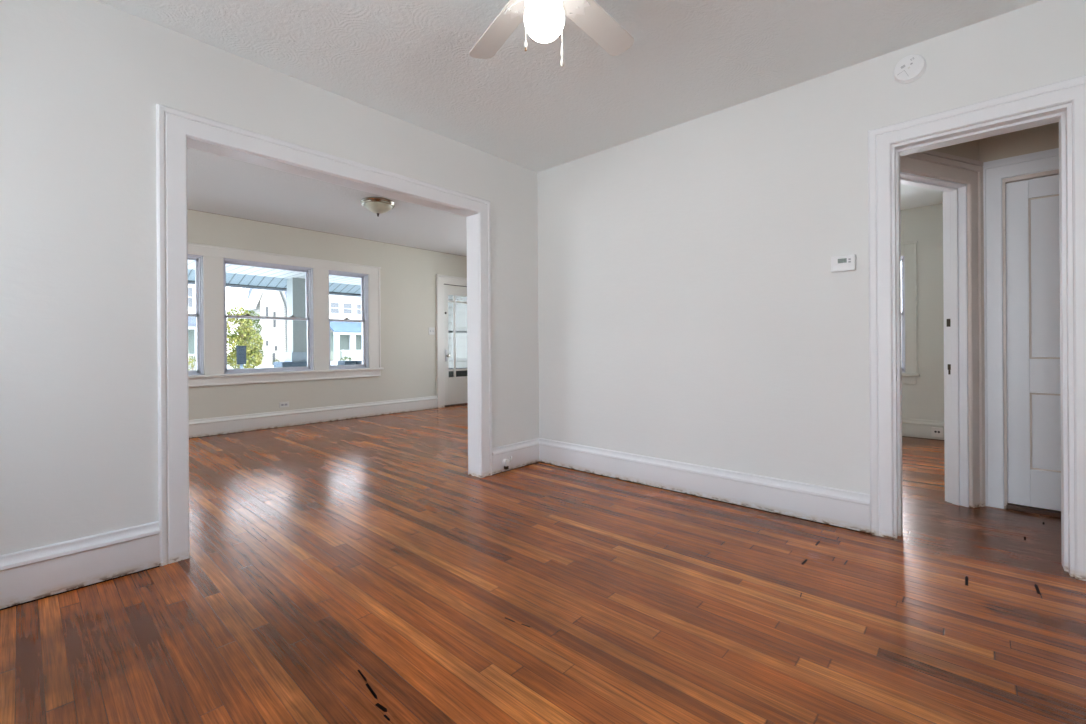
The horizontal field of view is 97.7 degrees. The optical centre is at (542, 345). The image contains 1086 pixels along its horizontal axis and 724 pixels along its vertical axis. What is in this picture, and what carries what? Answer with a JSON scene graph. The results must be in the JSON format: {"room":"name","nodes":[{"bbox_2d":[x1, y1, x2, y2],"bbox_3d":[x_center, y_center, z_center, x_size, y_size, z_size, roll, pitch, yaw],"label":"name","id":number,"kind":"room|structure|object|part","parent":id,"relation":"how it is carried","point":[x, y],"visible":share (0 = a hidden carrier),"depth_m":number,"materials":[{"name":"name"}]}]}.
{"room":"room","nodes":[
{"label":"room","id":0,"kind":"room"},
{"bbox_2d":[0,0,538,554],"bbox_3d":[-0.412,-0.299,3.884,0.140,2.644,7.850,0,0,42],"label":"wall","id":1,"kind":"structure","parent":0,"point":[82,82],"depth_m":2.11,"materials":[{"name":"white paint"}]},
{"bbox_2d":[0,438,538,609],"bbox_3d":[-1.500,0.926,2.549,0.029,0.208,4.400,0,0,42],"label":"baseboard","id":2,"kind":"structure","parent":1,"relation":"attached to","point":[34,574],"depth_m":2.04,"materials":[{"name":"white wood"}]},
{"bbox_2d":[156,104,491,565],"bbox_3d":[-1.161,-0.056,3.042,0.163,2.167,2.075,0,0,42],"label":"door frame","id":3,"kind":"structure","parent":1,"relation":"attached to","point":[173,126],"depth_m":2.36,"materials":[{"name":"white wood"}]},
{"bbox_2d":[503,456,511,468],"bbox_3d":[-0.283,0.951,3.859,0.037,0.092,0.092,0,0,42],"label":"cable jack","id":4,"kind":"object","parent":1,"relation":"attached to","point":[506,462],"visible":1,"depth_m":3.83,"materials":[{"name":"white plastic"}]},
{"bbox_2d":[187,209,466,419],"bbox_3d":[-3.209,-0.256,6.401,0.193,2.594,8.220,0,0,42],"label":"wall","id":5,"kind":"structure","parent":0,"point":[407,274],"depth_m":6.86,"materials":[{"name":"beige paint"}]},
{"bbox_2d":[188,254,203,375],"bbox_3d":[-4.190,-0.347,5.319,0.190,1.381,0.601,0,0,42],"label":"window","id":6,"kind":"structure","parent":5,"relation":"in","point":[198,259],"depth_m":5.49,"materials":[{"name":"grey plastic"}]},
{"bbox_3d":[-4.204,-0.674,5.330,0.032,0.679,0.553,0,0,42],"label":"sash","id":7,"kind":"part","parent":6,"relation":"part of","materials":[{"name":"clear glass"}]},
{"bbox_3d":[-4.173,-0.024,5.306,0.032,0.685,0.553,0,0,42],"label":"sash","id":8,"kind":"part","parent":6,"relation":"part of","materials":[{"name":"clear glass"}]},
{"bbox_2d":[279,402,288,407],"bbox_3d":[-3.331,0.759,6.110,0.009,0.070,0.116,0,0,42],"label":"wall outlet","id":9,"kind":"object","parent":5,"relation":"attached to","point":[281,404],"visible":1,"depth_m":6.10,"materials":[{"name":"white plastic"}]},
{"bbox_2d":[188,242,383,386],"bbox_3d":[-3.503,-0.353,6.035,0.245,1.632,3.065,0,0,42],"label":"window","id":10,"kind":"structure","parent":5,"relation":"in","point":[308,271],"depth_m":6.12,"materials":[{"name":"white wood"}]},
{"bbox_3d":[-3.522,-0.679,6.081,0.032,0.679,0.987,0,0,42],"label":"sash","id":11,"kind":"part","parent":10,"relation":"part of","materials":[{"name":"clear glass"}]},
{"bbox_3d":[-3.492,-0.029,6.057,0.032,0.685,0.987,0,0,42],"label":"sash","id":12,"kind":"part","parent":10,"relation":"part of","materials":[{"name":"clear glass"}]},
{"bbox_2d":[189,396,437,437],"bbox_3d":[-3.746,0.942,5.636,0.029,0.205,5.956,0,0,42],"label":"baseboard","id":13,"kind":"structure","parent":5,"relation":"attached to","point":[205,427],"depth_m":6.25,"materials":[{"name":"white wood"}]},
{"bbox_2d":[189,209,466,256],"bbox_3d":[-3.304,-1.550,6.162,0.006,0.004,7.350,0,0,42],"label":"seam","id":14,"kind":"structure","parent":5,"relation":"attached to","point":[189,209],"depth_m":6.39,"materials":[{"name":"white paint"}]},
{"bbox_2d":[329,270,368,369],"bbox_3d":[-2.829,-0.356,6.819,0.190,1.381,0.586,0,0,42],"label":"window","id":15,"kind":"structure","parent":5,"relation":"in","point":[364,320],"depth_m":6.97,"materials":[{"name":"grey plastic"}]},
{"bbox_3d":[-2.843,-0.683,6.829,0.032,0.679,0.538,0,0,42],"label":"sash","id":16,"kind":"part","parent":15,"relation":"part of","materials":[{"name":"clear glass"}]},
{"bbox_3d":[-2.813,-0.033,6.806,0.032,0.685,0.538,0,0,42],"label":"sash","id":17,"kind":"part","parent":15,"relation":"part of","materials":[{"name":"clear glass"}]},
{"bbox_2d":[429,327,434,334],"bbox_3d":[-1.820,-0.240,7.776,0.018,0.118,0.118,0,0,42],"label":"light switch","id":18,"kind":"object","parent":5,"relation":"attached to","point":[431,330],"visible":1,"depth_m":7.77,"materials":[{"name":"white plastic"}]},
{"bbox_2d":[436,274,466,407],"bbox_3d":[-1.349,-0.079,8.285,0.030,2.215,1.200,0,0,42],"label":"door frame","id":19,"kind":"structure","parent":5,"relation":"attached to","point":[441,280],"depth_m":7.89,"materials":[{"name":"white wood"}]},
{"bbox_2d":[444,284,467,406],"bbox_3d":[-1.410,-0.007,8.341,0.249,2.070,0.894,0,0,42],"label":"door","id":20,"kind":"structure","parent":5,"relation":"in","point":[455,388],"depth_m":8.14,"materials":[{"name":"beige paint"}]},
{"bbox_3d":[-1.631,0.166,8.017,0.006,0.200,0.052,0,0,42],"label":"lock plate","id":21,"kind":"part","parent":20,"relation":"part of","materials":[{"name":"silver metal"}]},
{"bbox_2d":[448,331,466,376],"bbox_3d":[-1.517,-0.010,8.438,0.030,2.080,0.950,0,0,42],"label":"door","id":22,"kind":"structure","parent":5,"relation":"in","point":[458,373],"depth_m":8.45,"materials":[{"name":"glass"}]},
{"bbox_3d":[-1.519,-0.247,8.438,0.030,0.030,0.770,0,0,42],"label":"rail","id":23,"kind":"part","parent":22,"relation":"part of","materials":[{"name":"white wood"}]},
{"bbox_3d":[-1.512,0.715,8.438,0.030,0.570,0.770,0,0,42],"label":"kick panel","id":24,"kind":"part","parent":22,"relation":"part of","materials":[{"name":"white wood"}]},
{"bbox_2d":[187,148,466,255],"bbox_3d":[-1.886,-1.637,5.193,3.790,0.150,8.220,0,0,42],"label":"ceiling","id":25,"kind":"structure","parent":0,"point":[216,184],"depth_m":5.31,"materials":[{"name":"white paint"}]},
{"bbox_2d":[360,197,394,216],"bbox_3d":[-1.787,-1.480,5.144,0.356,0.164,0.356,0,0,42],"label":"ceiling light","id":26,"kind":"object","parent":25,"relation":"attached to","point":[378,205],"visible":1,"depth_m":5.05,"materials":[{"name":"white glass"}]},
{"bbox_3d":[-1.787,-1.473,5.144,0.300,0.085,0.300,0,0,42],"label":"lamp shade","id":27,"kind":"part","parent":26,"relation":"part of","materials":[{"name":"white glass"}]},
{"bbox_2d":[448,295,466,367],"bbox_3d":[-1.763,-0.043,10.423,3.070,2.550,0.120,0,0,42],"label":"wall","id":28,"kind":"structure","parent":0,"point":[461,309],"depth_m":10.41,"materials":[{"name":"beige"}]},
{"bbox_2d":[0,404,1085,723],"bbox_3d":[-0.202,1.081,3.681,8.290,0.121,8.220,0,0,42],"label":"floor","id":29,"kind":"structure","parent":0,"point":[355,570],"depth_m":1.86,"materials":[{"name":"brown wood"}]},
{"bbox_2d":[96,0,1042,172],"bbox_3d":[0.067,-1.603,1.072,4.360,0.150,4.740,0,0,42],"label":"ceiling","id":30,"kind":"structure","parent":0,"point":[410,61],"depth_m":2.47,"materials":[{"name":"white paint"}]},
{"bbox_2d":[469,0,633,66],"bbox_3d":[0.028,-1.269,1.754,1.113,0.517,1.073,0,0,42],"label":"ceiling fan","id":31,"kind":"object","parent":30,"relation":"hanging from","point":[544,20],"visible":1,"depth_m":1.93,"materials":[{"name":"white plastic"}]},
{"bbox_3d":[-0.187,-1.341,2.027,0.122,0.029,0.433,0,0,-32],"label":"blade","id":32,"kind":"part","parent":31,"relation":"part of","materials":[{"name":"white wood"}]},
{"bbox_3d":[0.005,-1.180,1.720,0.147,0.140,0.147,0,0,42],"label":"globe","id":33,"kind":"part","parent":31,"relation":"part of"},
{"bbox_3d":[0.070,-1.067,1.720,0.012,0.052,0.011,0,0,42],"label":"pull knob","id":34,"kind":"part","parent":31,"relation":"part of","materials":[{"name":"white metal"}]},
{"bbox_3d":[0.235,-1.344,1.997,0.129,0.029,0.434,0,0,42],"label":"blade","id":35,"kind":"part","parent":31,"relation":"part of","materials":[{"name":"white wood"}]},
{"bbox_2d":[537,0,1085,493],"bbox_3d":[1.562,-0.264,2.829,4.200,2.547,0.140,0,0,42],"label":"wall","id":36,"kind":"structure","parent":0,"point":[692,308],"depth_m":2.99,"materials":[{"name":"white paint"}]},
{"bbox_2d":[539,438,869,533],"bbox_3d":[1.512,0.906,2.767,4.200,0.208,0.029,0,0,42],"label":"baseboard","id":37,"kind":"structure","parent":36,"relation":"attached to","point":[850,510],"depth_m":3.07,"materials":[{"name":"white wood"}]},
{"bbox_2d":[831,254,855,271],"bbox_3d":[1.659,-0.454,2.624,0.119,0.084,0.033,0,0,42],"label":"thermostat","id":38,"kind":"object","parent":36,"relation":"attached to","point":[846,262],"visible":1,"depth_m":2.61,"materials":[{"name":"white plastic"}]},
{"bbox_2d":[893,54,926,83],"bbox_3d":[1.872,-1.417,2.426,0.136,0.136,0.030,0,0,42],"label":"smoke detector","id":39,"kind":"object","parent":36,"relation":"attached to","point":[910,68],"visible":1,"depth_m":2.42,"materials":[{"name":"white plastic"}]},
{"bbox_2d":[868,75,1085,580],"bbox_3d":[2.109,-0.075,2.321,0.836,2.162,0.163,0,0,42],"label":"door frame","id":40,"kind":"structure","parent":36,"relation":"attached to","point":[1073,90],"depth_m":2.27,"materials":[{"name":"white wood"}]},
{"bbox_2d":[900,184,942,209],"bbox_3d":[2.829,-1.563,4.116,4.360,0.150,3.480,0,0,42],"label":"ceiling","id":41,"kind":"structure","parent":0,"point":[911,196],"depth_m":4.78,"materials":[{"name":"white paint"}]},
{"bbox_2d":[901,203,943,420],"bbox_3d":[3.890,-0.250,5.396,4.200,2.490,0.170,0,0,42],"label":"wall","id":42,"kind":"structure","parent":0,"point":[922,400],"depth_m":5.08,"materials":[{"name":"grey paint"}]},
{"bbox_2d":[901,241,919,383],"bbox_3d":[3.756,-0.354,5.480,0.930,1.550,0.215,0,0,42],"label":"window","id":43,"kind":"structure","parent":42,"relation":"in","point":[902,257],"depth_m":5.17,"materials":[{"name":"white wood"}]},
{"bbox_3d":[3.786,-0.048,5.479,0.612,0.646,0.032,0,0,42],"label":"sash","id":44,"kind":"part","parent":43,"relation":"part of","materials":[{"name":"grey plastic"}]},
{"bbox_3d":[3.805,-0.654,5.505,0.612,0.631,0.032,0,0,42],"label":"sash","id":45,"kind":"part","parent":43,"relation":"part of","materials":[{"name":"clear glass"}]},
{"bbox_2d":[902,418,943,439],"bbox_3d":[3.367,0.899,5.742,2.950,0.198,0.029,0,0,42],"label":"baseboard","id":46,"kind":"structure","parent":42,"relation":"attached to","point":[916,428],"depth_m":5.11,"materials":[{"name":"grey paint"}]},
{"bbox_2d":[932,427,942,437],"bbox_3d":[4.152,0.911,5.000,0.092,0.100,0.032,0,0,42],"label":"wall outlet","id":47,"kind":"object","parent":42,"relation":"attached to","point":[936,431],"visible":1,"depth_m":4.99,"materials":[{"name":"white plastic"}]},
{"bbox_2d":[925,139,978,182],"bbox_3d":[2.301,-0.240,2.877,1.010,2.490,0.110,0,0,-21],"label":"wall","id":48,"kind":"structure","parent":0,"point":[970,150],"depth_m":2.94,"materials":[{"name":"beige paint"}]},
{"bbox_2d":[900,148,1058,508],"bbox_3d":[2.675,-0.072,2.586,1.412,2.150,0.958,0,0,-21],"label":"door frame","id":49,"kind":"structure","parent":48,"relation":"attached to","point":[955,254],"depth_m":2.95,"materials":[{"name":"white paint"}]},
{"bbox_2d":[979,122,1058,166],"bbox_3d":[3.289,-0.246,2.599,1.332,2.490,0.120,0,0,42],"label":"wall","id":50,"kind":"structure","parent":0,"point":[1044,137],"depth_m":2.88,"materials":[{"name":"beige paint"}]},
{"bbox_2d":[1005,175,1060,517],"bbox_3d":[3.123,-0.003,2.705,0.704,2.005,0.148,0,0,42],"label":"door","id":51,"kind":"structure","parent":50,"relation":"in","point":[1031,205],"depth_m":2.86,"materials":[{"name":"white paint"}]},
{"bbox_3d":[3.127,-0.408,2.709,0.498,0.971,0.008,0,0,42],"label":"panel moulding","id":52,"kind":"part","parent":51,"relation":"part of","materials":[{"name":"paint"}]},
{"bbox_3d":[3.132,-0.408,2.715,0.506,0.979,0.010,0,0,42],"label":"panel","id":53,"kind":"part","parent":51,"relation":"part of","materials":[{"name":"white paint"}]},
{"bbox_3d":[3.133,0.514,2.709,0.498,0.463,0.008,0,0,42],"label":"panel moulding","id":54,"kind":"part","parent":51,"relation":"part of","materials":[{"name":"paint"}]},
{"bbox_3d":[3.138,0.514,2.715,0.506,0.471,0.010,0,0,42],"label":"panel","id":55,"kind":"part","parent":51,"relation":"part of","materials":[{"name":"white paint"}]},
{"label":"outside","id":56,"kind":"structure","parent":0,"visible":0},
{"bbox_2d":[227,364,272,368],"bbox_3d":[-41.140,2.337,68.484,132.700,0.200,180.000,0,0,42],"label":"ground","id":57,"kind":"structure","parent":56,"point":[264,366],"depth_m":49.34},
{"bbox_2d":[188,284,196,369],"bbox_3d":[-34.492,-3.081,38.120,11.400,10.550,12.200,0,0,42],"label":"house","id":58,"kind":"structure","parent":57,"relation":"on","point":[191,287],"depth_m":39.08,"materials":[{"name":"white"}]},
{"bbox_3d":[-29.371,-3.989,38.837,0.030,1.600,1.150,0,0,42],"label":"pane","id":59,"kind":"part","parent":58,"relation":"part of","materials":[{"name":"grey glass"}]},
{"bbox_2d":[188,356,196,369],"bbox_3d":[-27.095,1.467,36.710,1.596,1.382,1.571,0,0,42],"label":"shrub","id":60,"kind":"object","parent":57,"relation":"on","point":[194,358],"visible":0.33,"depth_m":36.50,"materials":[{"name":"green plant"}]},
{"bbox_2d":[236,346,246,368],"bbox_3d":[-8.249,1.011,12.991,0.200,2.025,0.210,0,0,42],"label":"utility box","id":61,"kind":"object","parent":57,"relation":"on","point":[240,350],"visible":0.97,"depth_m":12.93,"materials":[{"name":"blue metal"}]},
{"bbox_2d":[227,306,262,368],"bbox_3d":[-22.774,-0.438,35.526,2.539,5.122,3.233,0,0,42],"label":"tree","id":62,"kind":"object","parent":57,"relation":"on","point":[234,339],"visible":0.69,"depth_m":35.33,"materials":[{"name":"green plant"}]},
{"bbox_2d":[239,310,263,362],"bbox_3d":[-25.586,-0.489,41.455,2.142,5.258,2.045,0,0,42],"label":"tree","id":63,"kind":"object","parent":57,"relation":"on","point":[257,326],"visible":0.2,"depth_m":41.45,"materials":[{"name":"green plant"}]},
{"bbox_2d":[243,289,286,365],"bbox_3d":[-30.811,-3.505,58.405,9.600,11.350,11.000,0,0,42],"label":"house","id":64,"kind":"structure","parent":57,"relation":"on","point":[269,303],"depth_m":52.90,"materials":[{"name":"white"}]},
{"bbox_2d":[329,295,361,365],"bbox_3d":[-20.856,-3.619,53.156,11.400,11.450,10.600,0,0,42],"label":"house","id":65,"kind":"structure","parent":57,"relation":"on","point":[345,337],"depth_m":48.04,"materials":[{"name":"white"}]},
{"bbox_3d":[-21.073,-3.818,47.985,0.030,1.050,0.850,0,0,42],"label":"pane","id":66,"kind":"part","parent":65,"relation":"part of","materials":[{"name":"grey glass"}]},
{"bbox_3d":[-20.183,-3.824,48.966,0.030,1.050,0.900,0,0,42],"label":"pane","id":67,"kind":"part","parent":65,"relation":"part of","materials":[{"name":"grey glass"}]},
{"bbox_3d":[-18.187,0.938,48.028,0.200,1.100,4.650,0,0,42],"label":"railing","id":68,"kind":"part","parent":65,"relation":"part of","materials":[{"name":"white"}]},
{"bbox_3d":[-19.225,-3.830,50.022,0.030,1.050,0.850,0,0,42],"label":"pane","id":69,"kind":"part","parent":65,"relation":"part of","materials":[{"name":"grey glass"}]},
{"bbox_2d":[339,356,351,360],"bbox_3d":[-18.991,1.555,45.664,1.269,1.126,1.229,0,0,42],"label":"shrub","id":70,"kind":"object","parent":57,"relation":"on","point":[342,358],"visible":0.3,"depth_m":45.58,"materials":[{"name":"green plant"}]},
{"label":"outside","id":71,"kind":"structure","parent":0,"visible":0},
{"bbox_3d":[-5.013,1.213,7.054,3.370,0.120,9.550,0,0,42],"label":"floor","id":72,"kind":"structure","parent":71,"visible":0},
{"bbox_2d":[273,278,306,367],"bbox_3d":[-4.741,-0.074,9.276,0.480,2.450,0.820,0,0,42],"label":"pillar","id":73,"kind":"structure","parent":72,"relation":"on","point":[296,354],"depth_m":9.11,"materials":[{"name":"grey paint"}]},
{"bbox_2d":[188,260,360,296],"bbox_3d":[-5.092,-1.234,7.111,3.540,0.265,9.550,0,0,42],"label":"ceiling","id":74,"kind":"structure","parent":73,"relation":"on","point":[237,276],"depth_m":8.94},
{"bbox_2d":[337,360,361,364],"bbox_3d":[-4.008,0.729,9.973,0.340,0.835,0.470,0,0,42],"label":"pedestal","id":75,"kind":"object","parent":72,"relation":"on","point":[348,362],"visible":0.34,"depth_m":9.81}
]}

